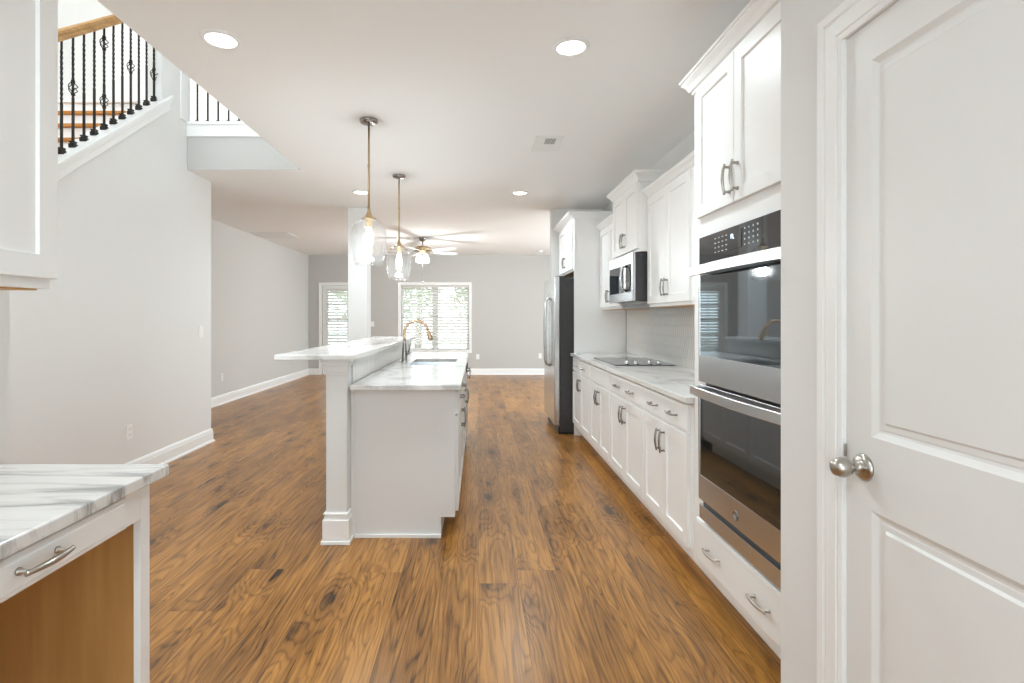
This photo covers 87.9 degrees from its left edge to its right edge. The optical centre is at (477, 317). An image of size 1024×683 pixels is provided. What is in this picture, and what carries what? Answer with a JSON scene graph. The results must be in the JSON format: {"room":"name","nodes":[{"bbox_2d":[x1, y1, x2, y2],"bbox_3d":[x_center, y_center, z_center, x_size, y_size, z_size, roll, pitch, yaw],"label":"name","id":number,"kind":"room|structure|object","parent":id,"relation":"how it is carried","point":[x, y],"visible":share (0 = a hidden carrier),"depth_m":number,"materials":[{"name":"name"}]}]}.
{"room":"kitchen","nodes":[
{"label":"kitchen","id":0,"kind":"room"},
{"bbox_2d":[0,290,8,463],"bbox_3d":[-1.510,-0.061,-0.280,0.120,2.743,3.840,0,0,0],"label":"wall","id":1,"kind":"structure","parent":0,"point":[4,294],"depth_m":1.62,"materials":[{"name":"paint"}]},
{"bbox_2d":[0,0,57,289],"bbox_3d":[-1.250,-0.640,0.895,0.399,1.140,1.130,0,0,0],"label":"upper cabinet","id":2,"kind":"object","parent":1,"relation":"attached to","point":[28,28],"visible":1,"depth_m":1.30,"materials":[{"name":"paint"}]},
{"bbox_2d":[9,43,210,463],"bbox_3d":[-2.880,-1.540,3.450,0.120,5.700,4.300,0,0,0],"label":"wall","id":3,"kind":"structure","parent":0,"point":[114,343],"depth_m":4.19,"materials":[{"name":"paint"}]},
{"bbox_2d":[58,95,173,179],"bbox_3d":[-2.880,-0.648,3.105,0.180,2.776,3.510,0,0,0],"label":"trim","id":4,"kind":"structure","parent":3,"relation":"attached to","point":[85,151],"depth_m":4.04,"materials":[{"name":"paint"}]},
{"bbox_2d":[58,14,157,153],"bbox_3d":[-2.880,-1.606,3.571,0.066,2.384,2.342,0,0,0],"label":"stair railing","id":5,"kind":"object","parent":4,"relation":"on","point":[68,32],"visible":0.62,"depth_m":3.97,"materials":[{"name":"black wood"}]},
{"bbox_2d":[68,79,77,95],"bbox_3d":[-2.880,-1.633,3.769,0.058,0.114,0.058,0,0,45],"label":"basket","id":6,"kind":"object","parent":5,"relation":"on","point":[72,82],"depth_m":3.76,"materials":[{"name":"black metal"}]},
{"bbox_2d":[99,35,108,50],"bbox_3d":[-2.880,-2.113,4.083,0.058,0.114,0.058,0,0,45],"label":"basket","id":7,"kind":"object","parent":5,"relation":"on","point":[103,38],"depth_m":4.08,"materials":[{"name":"black metal"}]},
{"bbox_2d":[99,93,108,108],"bbox_3d":[-2.880,-1.665,4.083,0.058,0.114,0.058,0,0,45],"label":"basket","id":8,"kind":"object","parent":5,"relation":"on","point":[103,96],"depth_m":4.08,"materials":[{"name":"black metal"}]},
{"bbox_2d":[126,59,134,73],"bbox_3d":[-2.880,-2.079,4.396,0.058,0.114,0.058,0,0,45],"label":"basket","id":9,"kind":"object","parent":5,"relation":"on","point":[130,62],"depth_m":4.39,"materials":[{"name":"black metal"}]},
{"bbox_2d":[150,67,157,80],"bbox_3d":[-2.880,-2.163,4.710,0.058,0.114,0.058,0,0,45],"label":"basket","id":10,"kind":"object","parent":5,"relation":"on","point":[153,70],"depth_m":4.70,"materials":[{"name":"black metal"}]},
{"bbox_2d":[126,424,131,439],"bbox_3d":[-2.816,0.926,4.280,0.008,0.117,0.072,0,0,0],"label":"wall outlet","id":11,"kind":"object","parent":3,"relation":"attached to","point":[128,427],"visible":1,"depth_m":4.27,"materials":[{"name":"plastic"}]},
{"bbox_2d":[180,70,188,121],"bbox_3d":[-2.814,-3.140,5.085,0.012,2.500,0.130,0,0,0],"label":"trim","id":12,"kind":"structure","parent":3,"relation":"attached to","point":[184,79],"depth_m":5.07,"materials":[{"name":"paint"}]},
{"bbox_2d":[199,326,202,337],"bbox_3d":[-2.816,0.145,5.386,0.009,0.117,0.072,0,0,0],"label":"light switch","id":13,"kind":"object","parent":3,"relation":"attached to","point":[200,327],"visible":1,"depth_m":5.38,"materials":[{"name":"plastic"}]},
{"bbox_2d":[126,368,318,463],"bbox_3d":[-3.338,1.239,6.925,1.097,0.142,10.450,0,0,0],"label":"baseboard","id":14,"kind":"structure","parent":3,"relation":"attached to","point":[165,455],"depth_m":5.47,"materials":[{"name":"paint"}]},
{"bbox_2d":[58,0,307,397],"bbox_3d":[-3.947,-1.540,5.050,0.120,5.700,14.500,0,0,0],"label":"wall","id":15,"kind":"structure","parent":0,"point":[259,286],"depth_m":8.46,"materials":[{"name":"paint"}]},
{"bbox_2d":[209,94,240,120],"bbox_3d":[-1.694,-3.120,7.660,4.387,2.540,0.120,0,0,0],"label":"wall","id":16,"kind":"structure","parent":0,"point":[223,111],"depth_m":7.60,"materials":[{"name":"paint"}]},
{"bbox_2d":[187,137,299,169],"bbox_3d":[-2.271,-1.599,5.147,1.098,0.331,0.006,0,0,0],"label":"wall header","id":17,"kind":"structure","parent":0,"point":[203,153],"depth_m":5.14,"materials":[{"name":"paint"}]},
{"bbox_2d":[186,121,259,136],"bbox_3d":[-2.271,-1.823,5.133,1.098,0.143,0.034,0,0,0],"label":"trim","id":18,"kind":"structure","parent":17,"relation":"attached to","point":[194,128],"depth_m":5.13,"materials":[{"name":"paint"}]},
{"bbox_2d":[195,83,239,120],"bbox_3d":[-2.271,-2.361,5.207,1.097,1.022,0.105,0,0,0],"label":"landing railing","id":19,"kind":"object","parent":18,"relation":"on","point":[196,83],"visible":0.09,"depth_m":5.20,"materials":[{"name":"black metal"}]},
{"bbox_2d":[348,208,370,340],"bbox_3d":[-1.575,-0.061,7.045,0.250,2.743,0.250,0,0,0],"label":"wall column","id":20,"kind":"structure","parent":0,"point":[359,254],"depth_m":6.92,"materials":[{"name":"paint"}]},
{"bbox_2d":[97,0,749,254],"bbox_3d":[-0.243,-1.641,5.050,7.287,0.417,14.500,0,0,0],"label":"ceiling","id":21,"kind":"structure","parent":0,"point":[460,93],"depth_m":3.53,"materials":[{"name":"paint"}]},
{"bbox_2d":[200,29,241,49],"bbox_3d":[-1.322,-1.427,2.727,0.196,0.012,0.196,0,0,0],"label":"recessed light","id":22,"kind":"object","parent":21,"relation":"in","point":[217,38],"visible":1,"depth_m":2.72,"materials":[{"name":"paint"}]},
{"bbox_2d":[250,232,299,237],"bbox_3d":[-3.515,-1.425,9.210,0.650,0.016,0.580,0,0,0],"label":"ceiling vent","id":23,"kind":"object","parent":21,"relation":"in","point":[261,234],"visible":1,"depth_m":9.09,"materials":[{"name":"plastic"}]},
{"bbox_2d":[352,190,367,194],"bbox_3d":[-1.336,-1.427,6.050,0.196,0.012,0.196,0,0,0],"label":"recessed light","id":24,"kind":"object","parent":21,"relation":"in","point":[360,192],"visible":0.92,"depth_m":6.05,"materials":[{"name":"paint"}]},
{"bbox_2d":[360,117,377,246],"bbox_3d":[-0.792,-0.905,3.845,0.258,1.055,0.258,0,0,0],"label":"pendant light","id":25,"kind":"object","parent":21,"relation":"hanging from","point":[368,121],"visible":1,"depth_m":3.83,"materials":[{"name":"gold metal"}]},
{"bbox_2d":[392,174,405,266],"bbox_3d":[-0.797,-0.905,5.348,0.258,1.055,0.258,0,0,0],"label":"pendant light","id":26,"kind":"object","parent":21,"relation":"hanging from","point":[398,245],"visible":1,"depth_m":5.34,"materials":[{"name":"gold metal"}]},
{"bbox_2d":[381,237,457,282],"bbox_3d":[-1.060,-1.019,9.530,1.352,0.828,1.417,0,0,0],"label":"ceiling fan","id":27,"kind":"object","parent":21,"relation":"hanging from","point":[422,249],"visible":1,"depth_m":9.44,"materials":[{"name":"silver metal"}]},
{"bbox_2d":[512,191,528,194],"bbox_3d":[0.482,-1.427,6.080,0.196,0.012,0.196,0,0,0],"label":"recessed light","id":28,"kind":"object","parent":21,"relation":"in","point":[513,192],"visible":1,"depth_m":6.05,"materials":[{"name":"paint"}]},
{"bbox_2d":[531,136,563,151],"bbox_3d":[0.567,-1.427,4.365,0.223,0.012,0.380,0,0,0],"label":"ceiling vent","id":29,"kind":"object","parent":21,"relation":"in","point":[541,143],"visible":1,"depth_m":4.34,"materials":[{"name":"plastic"}]},
{"bbox_2d":[552,37,589,56],"bbox_3d":[0.492,-1.427,2.803,0.196,0.012,0.196,0,0,0],"label":"recessed light","id":30,"kind":"object","parent":21,"relation":"in","point":[569,46],"visible":1,"depth_m":2.79,"materials":[{"name":"paint"}]},
{"bbox_2d":[308,255,549,373],"bbox_3d":[-0.243,-0.061,12.225,7.287,2.743,0.150,0,0,0],"label":"wall","id":31,"kind":"structure","parent":0,"point":[508,290],"depth_m":12.15,"materials":[{"name":"paint"}]},
{"bbox_2d":[319,282,347,374],"bbox_3d":[-3.118,0.253,12.166,1.055,2.115,0.116,0,0,0],"label":"door","id":32,"kind":"structure","parent":31,"relation":"in","point":[324,296],"depth_m":12.18,"materials":[{"name":"paint"}]},
{"bbox_2d":[326,289,347,344],"bbox_3d":[-3.118,0.215,12.146,0.717,1.740,0.064,0,0,0],"label":"door blind","id":33,"kind":"object","parent":32,"relation":"attached to","point":[328,319],"visible":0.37,"depth_m":12.15,"materials":[{"name":"white plastic"}]},
{"bbox_2d":[398,282,471,352],"bbox_3d":[-0.989,0.003,12.213,1.689,1.621,0.165,0,0,0],"label":"window","id":34,"kind":"structure","parent":31,"relation":"in","point":[469,346],"depth_m":12.14,"materials":[{"name":"paint"}]},
{"bbox_2d":[401,285,467,349],"bbox_3d":[-0.989,0.003,12.176,1.533,1.477,0.064,0,0,0],"label":"window blind","id":35,"kind":"object","parent":34,"relation":"attached to","point":[413,326],"visible":0.85,"depth_m":12.18,"materials":[{"name":"white plastic"}]},
{"bbox_2d":[468,368,543,374],"bbox_3d":[0.345,1.239,12.135,5.870,0.142,0.030,0,0,0],"label":"baseboard","id":36,"kind":"structure","parent":31,"relation":"attached to","point":[474,371],"depth_m":12.13,"materials":[{"name":"paint"}]},
{"bbox_2d":[150,374,780,682],"bbox_3d":[-0.303,1.360,5.050,7.407,0.100,14.500,0,0,0],"label":"floor","id":37,"kind":"structure","parent":0,"point":[548,567],"depth_m":2.66,"materials":[{"name":"brown wood"}]},
{"bbox_2d":[0,485,149,682],"bbox_3d":[-1.131,0.868,0.833,0.637,0.885,1.145,0,0,0],"label":"base cabinet","id":38,"kind":"object","parent":37,"relation":"on","point":[75,601],"visible":0.83,"depth_m":1.39,"materials":[{"name":"paint"}]},
{"bbox_2d":[0,464,168,559],"bbox_3d":[-1.141,0.410,0.815,0.617,0.030,1.230,0,0,0],"label":"countertop","id":39,"kind":"structure","parent":38,"relation":"on","point":[37,501],"depth_m":1.21,"materials":[{"name":"stone"}]},
{"bbox_2d":[58,100,143,146],"bbox_3d":[-3.413,-0.637,3.386,0.943,2.574,3.524,0,0,0],"label":"staircase","id":40,"kind":"structure","parent":37,"relation":"on","point":[66,103],"depth_m":4.45,"materials":[{"name":"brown wood"}]},
{"bbox_2d":[320,341,410,544],"bbox_3d":[-0.918,0.777,4.522,0.364,1.066,2.956,0,0,0],"label":"support","id":41,"kind":"object","parent":37,"relation":"on","point":[337,523],"visible":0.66,"depth_m":3.07,"materials":[{"name":"paint"}]},
{"bbox_2d":[274,336,415,359],"bbox_3d":[-0.935,0.229,4.506,0.461,0.030,2.957,0,0,0],"label":"countertop","id":42,"kind":"structure","parent":41,"relation":"on","point":[355,349],"depth_m":3.54,"materials":[{"name":"stone"}]},
{"bbox_2d":[350,383,467,537],"bbox_3d":[-0.419,0.868,3.716,0.680,0.884,1.139,0,0,0],"label":"base cabinet","id":43,"kind":"object","parent":37,"relation":"on","point":[407,446],"visible":0.94,"depth_m":3.16,"materials":[{"name":"paint"}]},
{"bbox_2d":[350,352,468,389],"bbox_3d":[-0.425,0.410,4.562,0.650,0.030,2.935,0,0,0],"label":"countertop","id":44,"kind":"structure","parent":43,"relation":"on","point":[397,375],"depth_m":3.65,"materials":[{"name":"stone"}]},
{"bbox_2d":[401,319,432,362],"bbox_3d":[-0.535,0.206,4.640,0.280,0.378,0.079,0,0,0],"label":"faucet","id":45,"kind":"object","parent":44,"relation":"on","point":[405,352],"visible":1,"depth_m":4.64,"materials":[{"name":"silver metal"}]},
{"bbox_2d":[413,362,455,364],"bbox_3d":[-0.393,0.523,4.735,0.435,0.195,0.730,0,0,0],"label":"sink","id":46,"kind":"object","parent":44,"relation":"in","point":[415,363],"visible":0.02,"depth_m":5.09,"materials":[{"name":"silver metal"}]},
{"bbox_2d":[463,370,468,450],"bbox_3d":[-0.416,0.868,4.736,0.675,0.884,0.898,0,0,0],"label":"base cabinet","id":47,"kind":"object","parent":37,"relation":"on","point":[464,379],"visible":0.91,"depth_m":4.70,"materials":[{"name":"paint"}]},
{"bbox_2d":[466,362,470,438],"bbox_3d":[-0.401,0.869,5.487,0.658,0.882,0.598,0,0,0],"label":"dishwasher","id":48,"kind":"object","parent":37,"relation":"on","point":[467,370],"visible":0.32,"depth_m":5.37,"materials":[{"name":"silver metal"}]},
{"bbox_2d":[543,276,573,433],"bbox_3d":[1.213,0.422,6.390,0.854,1.776,0.910,0,0,0],"label":"refrigerator","id":49,"kind":"object","parent":37,"relation":"on","point":[558,315],"visible":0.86,"depth_m":5.94,"materials":[{"name":"silver metal"}]},
{"bbox_2d":[573,357,600,455],"bbox_3d":[1.332,0.868,5.443,0.641,0.884,0.889,0,0,0],"label":"base cabinet","id":50,"kind":"object","parent":37,"relation":"on","point":[581,373],"visible":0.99,"depth_m":5.38,"materials":[{"name":"paint"}]},
{"bbox_2d":[553,211,625,434],"bbox_3d":[1.323,0.071,6.397,0.661,2.478,1.171,0,0,0],"label":"tall cabinet","id":51,"kind":"object","parent":37,"relation":"on","point":[596,330],"visible":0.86,"depth_m":5.89,"materials":[{"name":"paint"}]},
{"bbox_2d":[590,364,622,480],"bbox_3d":[1.332,0.868,4.617,0.641,0.884,0.761,0,0,0],"label":"base cabinet","id":52,"kind":"object","parent":37,"relation":"on","point":[600,391],"visible":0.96,"depth_m":4.56,"materials":[{"name":"paint"}]},
{"bbox_2d":[610,373,659,521],"bbox_3d":[1.332,0.868,3.807,0.641,0.884,0.857,0,0,0],"label":"base cabinet","id":53,"kind":"object","parent":37,"relation":"on","point":[626,396],"visible":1,"depth_m":3.74,"materials":[{"name":"paint"}]},
{"bbox_2d":[643,387,712,581],"bbox_3d":[1.332,0.868,2.999,0.641,0.884,0.758,0,0,0],"label":"base cabinet","id":54,"kind":"object","parent":37,"relation":"on","point":[668,422],"visible":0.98,"depth_m":2.90,"materials":[{"name":"paint"}]},
{"bbox_2d":[570,353,694,402],"bbox_3d":[1.340,0.410,4.254,0.628,0.030,3.264,0,0,0],"label":"countertop","id":55,"kind":"structure","parent":54,"relation":"on","point":[674,382],"depth_m":3.67,"materials":[{"name":"stone"}]},
{"bbox_2d":[594,357,675,365],"bbox_3d":[1.373,0.376,4.747,0.497,0.038,0.805,0,0,0],"label":"cooktop","id":56,"kind":"object","parent":55,"relation":"in","point":[617,361],"visible":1,"depth_m":4.57,"materials":[{"name":"black glass"}]},
{"bbox_2d":[679,0,780,658],"bbox_3d":[1.332,0.065,2.187,0.641,2.490,0.975,0,0,0],"label":"tall cabinet","id":57,"kind":"object","parent":37,"relation":"on","point":[735,85],"visible":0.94,"depth_m":2.13,"materials":[{"name":"paint"}]},
{"bbox_2d":[690,210,780,589],"bbox_3d":[1.286,0.282,2.108,0.628,1.307,0.769,0,0,0],"label":"double oven","id":58,"kind":"object","parent":57,"relation":"in","point":[738,270],"visible":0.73,"depth_m":2.06,"materials":[{"name":"silver glass"}]},
{"bbox_2d":[550,209,602,278],"bbox_3d":[1.373,-0.061,7.075,0.805,2.743,0.150,0,0,0],"label":"wall","id":59,"kind":"structure","parent":0,"point":[556,215],"depth_m":7.00,"materials":[{"name":"paint"}]},
{"bbox_2d":[603,130,694,210],"bbox_3d":[1.715,-0.061,4.349,0.120,2.743,5.302,0,0,0],"label":"wall","id":60,"kind":"structure","parent":0,"point":[686,146],"depth_m":4.44,"materials":[{"name":"paint"}]},
{"bbox_2d":[596,213,651,309],"bbox_3d":[1.482,-0.547,5.459,0.344,0.935,0.854,0,0,0],"label":"upper cabinet","id":61,"kind":"object","parent":60,"relation":"attached to","point":[605,227],"visible":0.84,"depth_m":5.56,"materials":[{"name":"paint"}]},
{"bbox_2d":[606,170,667,258],"bbox_3d":[1.444,-0.847,4.634,0.420,0.637,0.916,0,0,0],"label":"upper cabinet","id":62,"kind":"object","parent":60,"relation":"attached to","point":[629,201],"visible":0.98,"depth_m":4.41,"materials":[{"name":"paint"}]},
{"bbox_2d":[609,252,646,303],"bbox_3d":[1.419,-0.329,4.641,0.465,0.399,0.761,0,0,0],"label":"microwave oven","id":63,"kind":"object","parent":62,"relation":"attached to","point":[628,272],"visible":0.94,"depth_m":4.38,"materials":[{"name":"silver metal"}]},
{"bbox_2d":[626,307,694,368],"bbox_3d":[1.649,0.133,4.254,0.012,0.525,3.264,0,0,0],"label":"tile backsplash","id":64,"kind":"structure","parent":60,"relation":"attached to","point":[664,334],"depth_m":4.71,"materials":[{"name":"tile"}]},
{"bbox_2d":[642,159,694,306],"bbox_3d":[1.482,-0.547,3.809,0.344,0.935,0.854,0,0,0],"label":"upper cabinet","id":65,"kind":"object","parent":60,"relation":"attached to","point":[669,201],"visible":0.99,"depth_m":3.74,"materials":[{"name":"paint"}]},
{"bbox_2d":[683,150,694,303],"bbox_3d":[1.482,-0.547,3.001,0.344,0.935,0.762,0,0,0],"label":"upper cabinet","id":66,"kind":"object","parent":60,"relation":"attached to","point":[689,159],"visible":0.05,"depth_m":3.32,"materials":[{"name":"paint"}]},
{"bbox_2d":[781,0,898,682],"bbox_3d":[1.373,-0.061,-0.251,0.805,2.743,3.898,0,0,0],"label":"wall","id":67,"kind":"structure","parent":0,"point":[800,19],"depth_m":1.60,"materials":[{"name":"paint"}]},
{"bbox_2d":[817,0,1023,682],"bbox_3d":[0.991,0.243,0.989,0.196,2.133,1.003,0,0,0],"label":"door","id":68,"kind":"structure","parent":67,"relation":"in","point":[920,111],"depth_m":1.17,"materials":[{"name":"paint"}]},
{"label":"outside","id":69,"kind":"structure","parent":0,"visible":0},
{"bbox_2d":[328,339,466,347],"bbox_3d":[-1.000,1.610,26.225,26.000,0.100,27.550,0,0,0],"label":"ground","id":70,"kind":"structure","parent":69,"point":[412,346],"depth_m":29.53,"materials":[{"name":"green plant"}]},
{"bbox_2d":[330,291,346,317],"bbox_3d":[-4.643,-0.999,19.475,2.055,5.137,2.006,0,0,0],"label":"tree","id":71,"kind":"object","parent":70,"relation":"on","point":[330,291],"visible":0.02,"depth_m":19.15,"materials":[{"name":"green plant"}]},
{"bbox_2d":[404,290,440,347],"bbox_3d":[-2.348,-1.316,20.975,2.182,5.769,2.247,0,0,0],"label":"tree","id":72,"kind":"object","parent":70,"relation":"on","point":[415,346],"visible":0.06,"depth_m":20.88,"materials":[{"name":"green plant"}]},
{"bbox_2d":[450,290,466,319],"bbox_3d":[-0.195,-0.810,19.999,1.858,4.760,1.963,0,0,0],"label":"tree","id":73,"kind":"object","parent":70,"relation":"on","point":[455,290],"visible":0.04,"depth_m":19.83,"materials":[{"name":"green plant"}]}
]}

